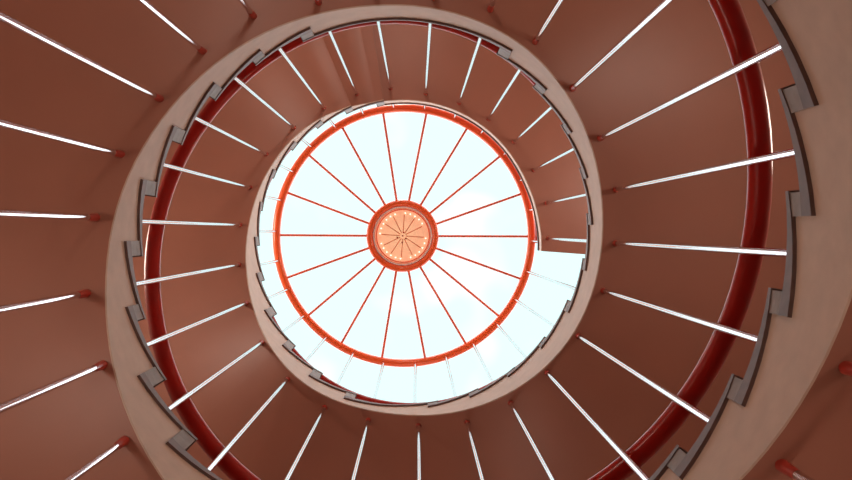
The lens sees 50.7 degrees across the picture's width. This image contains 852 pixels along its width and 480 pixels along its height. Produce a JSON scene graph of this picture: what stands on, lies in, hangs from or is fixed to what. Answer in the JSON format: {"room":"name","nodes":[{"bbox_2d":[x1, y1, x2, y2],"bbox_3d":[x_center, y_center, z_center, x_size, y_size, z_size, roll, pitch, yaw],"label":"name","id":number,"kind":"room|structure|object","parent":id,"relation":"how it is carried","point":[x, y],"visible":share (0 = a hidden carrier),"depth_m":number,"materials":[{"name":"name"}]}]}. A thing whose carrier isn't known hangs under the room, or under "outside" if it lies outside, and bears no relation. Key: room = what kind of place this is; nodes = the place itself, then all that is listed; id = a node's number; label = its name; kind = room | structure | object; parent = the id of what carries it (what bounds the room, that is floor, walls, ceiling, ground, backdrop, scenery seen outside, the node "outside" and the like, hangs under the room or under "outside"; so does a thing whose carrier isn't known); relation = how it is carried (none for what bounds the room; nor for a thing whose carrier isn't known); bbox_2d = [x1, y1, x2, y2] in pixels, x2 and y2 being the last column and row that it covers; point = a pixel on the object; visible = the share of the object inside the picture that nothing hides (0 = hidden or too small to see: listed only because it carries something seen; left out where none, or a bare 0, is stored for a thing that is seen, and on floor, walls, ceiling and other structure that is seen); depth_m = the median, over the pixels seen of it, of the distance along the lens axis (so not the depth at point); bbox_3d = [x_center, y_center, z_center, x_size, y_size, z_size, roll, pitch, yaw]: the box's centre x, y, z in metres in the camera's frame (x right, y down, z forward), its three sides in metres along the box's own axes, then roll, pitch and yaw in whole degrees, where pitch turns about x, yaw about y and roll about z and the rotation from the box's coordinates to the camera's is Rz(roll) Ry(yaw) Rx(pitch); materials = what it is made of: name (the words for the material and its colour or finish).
{"room":"spiral stairwell","nodes":[
{"label":"spiral stairwell","id":0,"kind":"room"},
{"bbox_2d":[272,104,534,366],"bbox_3d":[-0.324,-0.064,13.485,3.893,0.481,3.893,0,-89,-1],"label":"frame","id":1,"kind":"object","parent":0,"point":[383,211],"visible":0.94,"depth_m":13.28,"materials":[{"name":"orange paint"}]},
{"bbox_2d":[374,208,430,263],"bbox_3d":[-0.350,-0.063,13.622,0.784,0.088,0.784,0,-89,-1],"label":"ceiling lamp","id":2,"kind":"object","parent":1,"relation":"attached to","point":[402,235],"visible":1,"depth_m":13.61,"materials":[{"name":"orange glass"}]},
{"bbox_3d":[-0.146,0.015,-1.652,7.521,0.100,7.521,0,-89,-1],"label":"floor","id":3,"kind":"structure","parent":0,"visible":0},
{"bbox_2d":[0,0,851,479],"bbox_3d":[-0.218,-0.050,5.356,7.525,13.948,7.525,0,-89,-1],"label":"spiral staircase","id":4,"kind":"structure","parent":3,"relation":"on","point":[784,394],"depth_m":7.38,"materials":[{"name":"paint"}]},
{"bbox_2d":[0,0,851,479],"bbox_3d":[-0.202,-0.072,5.958,4.086,14.619,4.077,0,-89,-1],"label":"stair railing","id":5,"kind":"object","parent":4,"relation":"on","point":[729,14],"visible":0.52,"depth_m":5.52,"materials":[{"name":"white metal"}]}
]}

